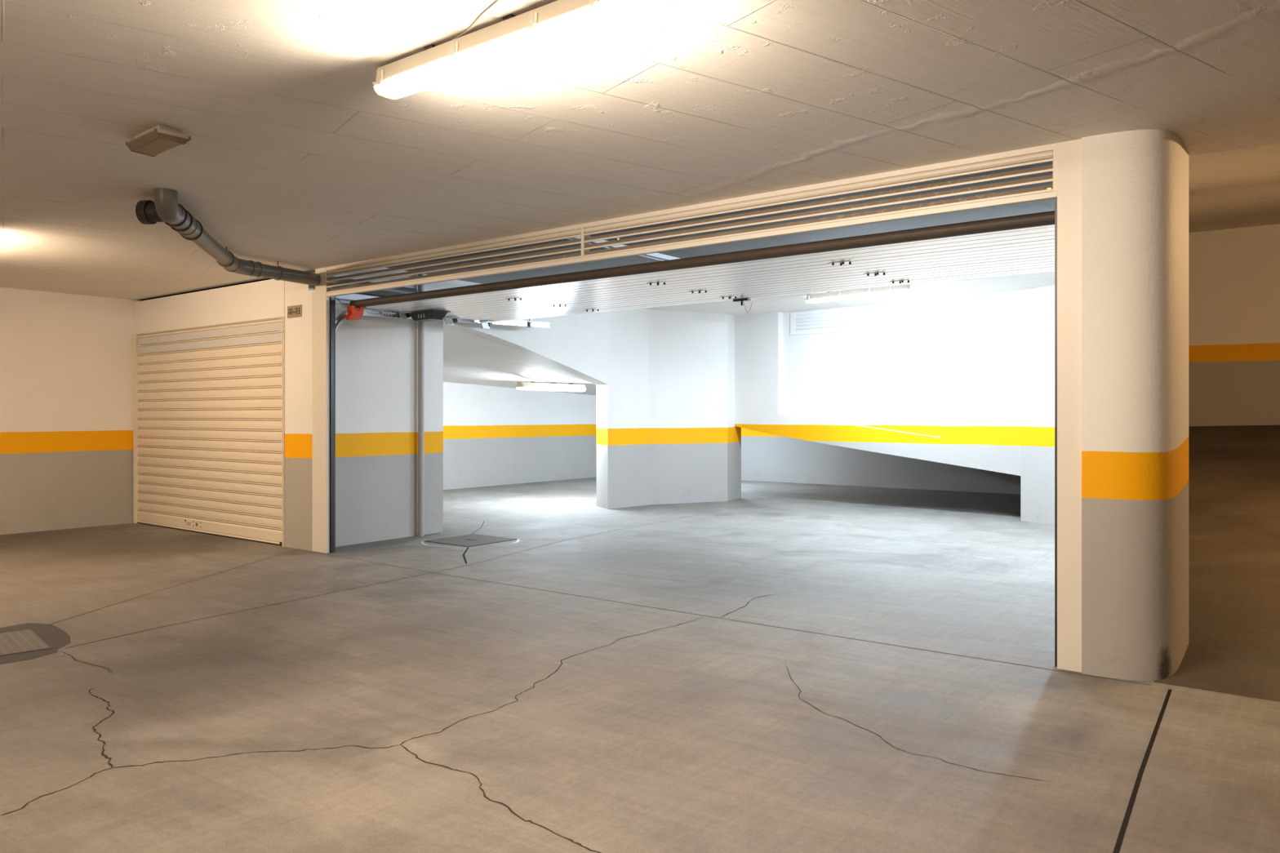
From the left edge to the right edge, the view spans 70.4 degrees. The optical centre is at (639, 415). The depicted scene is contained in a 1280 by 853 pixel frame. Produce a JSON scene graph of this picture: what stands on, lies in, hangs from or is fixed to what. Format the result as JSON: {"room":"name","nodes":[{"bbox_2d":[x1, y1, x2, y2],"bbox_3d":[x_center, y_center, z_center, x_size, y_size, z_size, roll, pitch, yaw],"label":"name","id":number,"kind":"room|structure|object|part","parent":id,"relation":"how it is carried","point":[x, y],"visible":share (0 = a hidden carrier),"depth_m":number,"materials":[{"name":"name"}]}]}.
{"room":"parking garage","nodes":[
{"label":"parking garage","id":0,"kind":"room"},
{"bbox_2d":[0,287,142,534],"bbox_3d":[-8.049,-0.045,6.596,0.200,2.410,8.900,0,0,37],"label":"wall","id":1,"kind":"structure","parent":0,"point":[66,360],"depth_m":9.25,"materials":[{"name":"white paint"}]},
{"bbox_2d":[133,272,315,551],"bbox_3d":[-4.093,-0.037,8.842,3.355,2.395,0.164,0,0,37],"label":"wall","id":2,"kind":"structure","parent":0,"point":[271,298],"depth_m":7.99,"materials":[{"name":"white paint"}]},
{"bbox_2d":[132,316,284,546],"bbox_3d":[-4.298,0.130,8.908,2.927,2.060,0.055,0,0,37],"label":"roller shutter","id":3,"kind":"object","parent":2,"relation":"attached to","point":[209,402],"visible":1,"depth_m":8.81,"materials":[{"name":"paint"}]},
{"bbox_3d":[-5.439,0.142,9.784,0.042,2.035,0.048,0,0,37],"label":"guide rail","id":4,"kind":"part","parent":3,"relation":"part of","materials":[{"name":"metal"}]},
{"bbox_3d":[-3.148,0.142,8.032,0.028,2.035,0.048,0,0,37],"label":"guide rail","id":5,"kind":"part","parent":3,"relation":"part of","materials":[{"name":"metal"}]},
{"bbox_2d":[287,304,302,318],"bbox_3d":[-3.018,-0.910,7.920,0.219,0.104,0.008,0,0,37],"label":"number plate","id":6,"kind":"object","parent":2,"relation":"attached to","point":[295,311],"visible":1,"depth_m":7.91,"materials":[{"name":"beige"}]},
{"bbox_2d":[333,296,551,330],"bbox_3d":[-1.810,-0.110,8.805,0.072,2.540,2.753,0,0,38],"label":"door track","id":7,"kind":"object","parent":2,"relation":"attached to","point":[342,315],"visible":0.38,"depth_m":8.95,"materials":[{"name":"metal"}]},
{"bbox_3d":[-2.569,-0.786,7.835,0.030,0.297,0.287,0,0,37],"label":"curved rail","id":8,"kind":"part","parent":7,"relation":"part of","materials":[{"name":"metal"}]},
{"bbox_3d":[-1.734,-0.948,8.927,0.030,0.130,2.467,0,0,37],"label":"horizontal rail","id":9,"kind":"part","parent":7,"relation":"part of","materials":[{"name":"metal"}]},
{"bbox_2d":[345,210,1054,328],"bbox_3d":[0.254,-0.904,6.724,5.835,0.179,1.731,0,0,37],"label":"door","id":10,"kind":"structure","parent":7,"relation":"attached to","point":[1021,244],"depth_m":6.12,"materials":[{"name":"white metal"}]},
{"bbox_3d":[-1.923,-0.901,8.218,0.400,0.073,0.200,0,0,37],"label":"pull handle","id":11,"kind":"part","parent":10,"relation":"part of","materials":[{"name":"black plastic"}]},
{"bbox_3d":[0.257,-0.960,6.645,5.735,0.040,0.526,0,0,37],"label":"panel","id":12,"kind":"part","parent":10,"relation":"part of","materials":[{"name":"white metal"}]},
{"bbox_3d":[0.549,-0.960,7.027,5.735,0.040,0.426,0,0,37],"label":"panel","id":13,"kind":"part","parent":10,"relation":"part of","materials":[{"name":"white metal"}]},
{"bbox_3d":[0.740,-0.960,7.277,5.735,0.040,0.196,0,0,37],"label":"panel","id":14,"kind":"part","parent":10,"relation":"part of","materials":[{"name":"white metal"}]},
{"bbox_2d":[326,228,581,293],"bbox_3d":[-1.496,-1.127,6.794,2.840,0.193,0.057,0,0,37],"label":"air vent","id":15,"kind":"object","parent":2,"relation":"attached to","point":[575,233],"visible":0.97,"depth_m":6.64,"materials":[{"name":"beige metal"}]},
{"bbox_2d":[312,138,1081,672],"bbox_3d":[-0.379,-0.045,5.957,6.041,2.410,0.089,0,0,37],"label":"door frame","id":16,"kind":"structure","parent":2,"relation":"attached to","point":[1067,155],"depth_m":4.20,"materials":[{"name":"beige paint"}]},
{"bbox_3d":[-2.713,-0.045,7.708,0.205,2.410,0.034,0,0,37],"label":"post","id":17,"kind":"part","parent":16,"relation":"part of","materials":[{"name":"beige paint"}]},
{"bbox_3d":[1.962,-0.045,4.133,0.106,2.410,0.034,0,0,37],"label":"post","id":18,"kind":"part","parent":16,"relation":"part of","materials":[{"name":"beige paint"}]},
{"bbox_2d":[583,150,1053,257],"bbox_3d":[0.783,-1.127,5.052,2.850,0.193,0.057,0,0,37],"label":"air vent","id":19,"kind":"object","parent":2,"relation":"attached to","point":[1043,157],"visible":0.92,"depth_m":4.83,"materials":[{"name":"beige metal"}]},
{"bbox_2d":[309,267,443,546],"bbox_3d":[-4.055,-0.110,9.760,4.300,2.540,1.380,0,0,37],"label":"wall","id":20,"kind":"structure","parent":0,"point":[376,357],"depth_m":8.46,"materials":[{"name":"white paint"}]},
{"bbox_2d":[331,293,379,300],"bbox_3d":[-2.431,-1.060,8.292,0.055,0.060,0.980,0,0,37],"label":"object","id":21,"kind":"object","parent":20,"relation":"attached to","point":[352,296],"visible":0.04,"depth_m":8.09,"materials":[{"name":"white"}]},
{"bbox_2d":[417,273,423,536],"bbox_3d":[-2.111,-0.110,8.739,0.056,2.540,0.055,0,0,37],"label":"downpipe","id":22,"kind":"object","parent":20,"relation":"attached to","point":[420,287],"visible":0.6,"depth_m":8.71,"materials":[{"name":"grey metal"}]},
{"bbox_2d":[443,382,596,489],"bbox_3d":[-2.768,-0.040,14.768,0.260,2.400,8.900,0,0,37],"label":"wall","id":23,"kind":"structure","parent":0,"point":[493,435],"depth_m":15.39,"materials":[{"name":"white paint"}]},
{"bbox_2d":[443,324,596,395],"bbox_3d":[-1.121,-0.645,13.638,3.850,0.642,8.505,0,0,37],"label":"ceiling","id":24,"kind":"structure","parent":0,"point":[469,358],"depth_m":10.98,"materials":[{"name":"paint"}]},
{"bbox_2d":[515,381,586,391],"bbox_3d":[-1.160,-0.385,12.015,0.108,0.110,1.278,0,0,36],"label":"lamp","id":25,"kind":"object","parent":24,"relation":"attached to","point":[533,385],"visible":1,"depth_m":11.93,"materials":[{"name":"white plastic"}]},
{"bbox_2d":[515,386,525,390],"bbox_3d":[-1.513,-0.347,11.536,0.108,0.035,0.071,0,0,36],"label":"diffuser","id":26,"kind":"object","parent":25,"relation":"attached to","point":[517,388],"depth_m":11.51,"materials":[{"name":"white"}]},
{"bbox_2d":[522,386,582,391],"bbox_3d":[-1.160,-0.347,12.015,0.108,0.035,1.120,0,0,36],"label":"diffuser","id":27,"kind":"object","parent":25,"relation":"attached to","point":[547,388],"depth_m":12.01,"materials":[{"name":"white plastic"}]},
{"bbox_2d":[443,280,608,385],"bbox_3d":[-1.269,-0.890,10.160,0.200,1.020,2.640,0,0,37],"label":"wall header","id":28,"kind":"structure","parent":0,"point":[577,344],"depth_m":10.51,"materials":[{"name":"white paint"}]},
{"bbox_2d":[0,477,1279,852],"bbox_3d":[0.199,1.159,6.268,16.700,0.001,18.600,0,0,37],"label":"floor","id":29,"kind":"structure","parent":0,"point":[777,667],"depth_m":3.69,"materials":[{"name":"concrete"}]},
{"bbox_2d":[0,629,53,656],"bbox_3d":[-3.307,1.157,4.524,0.545,0.005,0.545,0,0,-43],"label":"floor grate","id":30,"kind":"object","parent":29,"relation":"on","point":[23,641],"visible":1,"depth_m":4.61,"materials":[{"name":"grey metal"}]},
{"bbox_2d":[423,533,516,546],"bbox_3d":[-1.573,1.156,8.429,0.620,0.007,0.620,0,0,37],"label":"manhole cover","id":31,"kind":"object","parent":29,"relation":"on","point":[472,540],"visible":1,"depth_m":8.40,"materials":[{"name":"grey metal"}]},
{"bbox_2d":[1081,128,1188,681],"bbox_3d":[2.307,-0.045,4.209,0.348,2.410,0.610,0,0,37],"label":"column","id":32,"kind":"structure","parent":29,"relation":"on","point":[1135,184],"depth_m":4.00,"materials":[{"name":"white paint"}]},
{"bbox_2d":[0,0,1279,300],"bbox_3d":[0.870,-1.860,5.994,15.100,1.227,18.780,0,0,37],"label":"ceiling","id":33,"kind":"structure","parent":0,"point":[293,157],"depth_m":3.75,"materials":[{"name":"paint"}]},
{"bbox_2d":[125,124,191,156],"bbox_3d":[-2.132,-1.216,4.010,0.316,0.069,0.152,0,0,39],"label":"emergency light","id":34,"kind":"object","parent":33,"relation":"attached to","point":[159,139],"visible":1,"depth_m":3.95,"materials":[{"name":"brown"}]},
{"bbox_2d":[135,187,417,296],"bbox_3d":[-2.754,-1.173,6.829,0.853,0.174,3.637,0,0,8],"label":"drain pipe","id":35,"kind":"object","parent":33,"relation":"attached to","point":[166,208],"visible":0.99,"depth_m":5.99,"materials":[{"name":"grey plastic"}]},
{"bbox_2d":[452,0,500,39],"bbox_3d":[-0.494,-1.242,2.825,0.021,0.016,0.532,0,0,-33],"label":"cable","id":36,"kind":"object","parent":33,"relation":"attached to","point":[496,2],"visible":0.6,"depth_m":2.84,"materials":[{"name":"plastic"}]},
{"bbox_2d":[372,0,681,100],"bbox_3d":[-0.412,-1.195,2.868,1.268,0.110,0.108,0,0,37],"label":"lamp","id":37,"kind":"object","parent":33,"relation":"attached to","point":[557,22],"visible":1,"depth_m":2.83,"materials":[{"name":"white plastic"}]},
{"bbox_2d":[373,80,406,100],"bbox_3d":[-0.881,-1.157,3.227,0.071,0.035,0.108,0,0,37],"label":"diffuser","id":38,"kind":"object","parent":37,"relation":"attached to","point":[383,88],"depth_m":3.20,"materials":[{"name":"white plastic"}]},
{"bbox_2d":[596,308,741,509],"bbox_3d":[0.405,-0.120,12.078,0.990,2.560,2.320,0,0,37],"label":"wall pillar","id":39,"kind":"structure","parent":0,"point":[667,433],"depth_m":11.90,"materials":[{"name":"white paint"}]},
{"bbox_2d":[385,160,1057,315],"bbox_3d":[1.571,-1.460,8.681,6.750,0.160,6.700,0,0,37],"label":"ceiling","id":40,"kind":"structure","parent":0,"point":[935,290],"depth_m":7.64,"materials":[{"name":"paint"}]},
{"bbox_2d":[565,236,680,261],"bbox_3d":[0.101,-1.327,7.318,0.060,0.105,2.250,0,0,37],"label":"rail","id":41,"kind":"object","parent":40,"relation":"attached to","point":[659,256],"visible":0.14,"depth_m":7.27,"materials":[{"name":"white metal"}]},
{"bbox_2d":[804,284,916,303],"bbox_3d":[2.355,-1.325,9.780,0.108,0.110,1.308,0,0,-45],"label":"lamp","id":42,"kind":"object","parent":40,"relation":"attached to","point":[827,296],"visible":0.98,"depth_m":9.73,"materials":[{"name":"white plastic"}]},
{"bbox_2d":[810,288,906,302],"bbox_3d":[2.355,-1.288,9.780,0.108,0.035,1.150,0,0,-45],"label":"diffuser","id":43,"kind":"object","parent":42,"relation":"attached to","point":[868,292],"depth_m":9.76,"materials":[{"name":"white plastic"}]},
{"bbox_2d":[741,427,1020,493],"bbox_3d":[3.481,-0.040,15.170,9.700,2.400,0.270,0,0,37],"label":"wall","id":44,"kind":"structure","parent":0,"point":[765,457],"depth_m":15.01,"materials":[{"name":"grey paint"}]},
{"bbox_2d":[734,284,1054,525],"bbox_3d":[4.009,-0.120,12.009,5.020,2.560,4.250,0,0,37],"label":"wall","id":45,"kind":"structure","parent":0,"point":[968,381],"depth_m":10.80,"materials":[{"name":"white paint"}]},
{"bbox_2d":[790,306,874,335],"bbox_3d":[2.456,-1.215,11.674,1.198,0.290,0.020,0,0,41],"label":"air vent","id":46,"kind":"object","parent":45,"relation":"in","point":[797,327],"visible":1,"depth_m":11.65,"materials":[{"name":"white metal"}]},
{"bbox_2d":[1153,425,1279,702],"bbox_3d":[6.738,0.555,6.864,6.834,1.210,10.110,0,0,37],"label":"floor","id":47,"kind":"structure","parent":0,"point":[1233,647],"depth_m":5.57,"materials":[{"name":"concrete"}]},
{"bbox_2d":[1188,223,1279,426],"bbox_3d":[9.053,-1.290,10.274,7.484,3.500,0.275,0,0,27],"label":"wall","id":48,"kind":"structure","parent":0,"point":[1234,273],"depth_m":11.03,"materials":[{"name":"white paint"}]}
]}

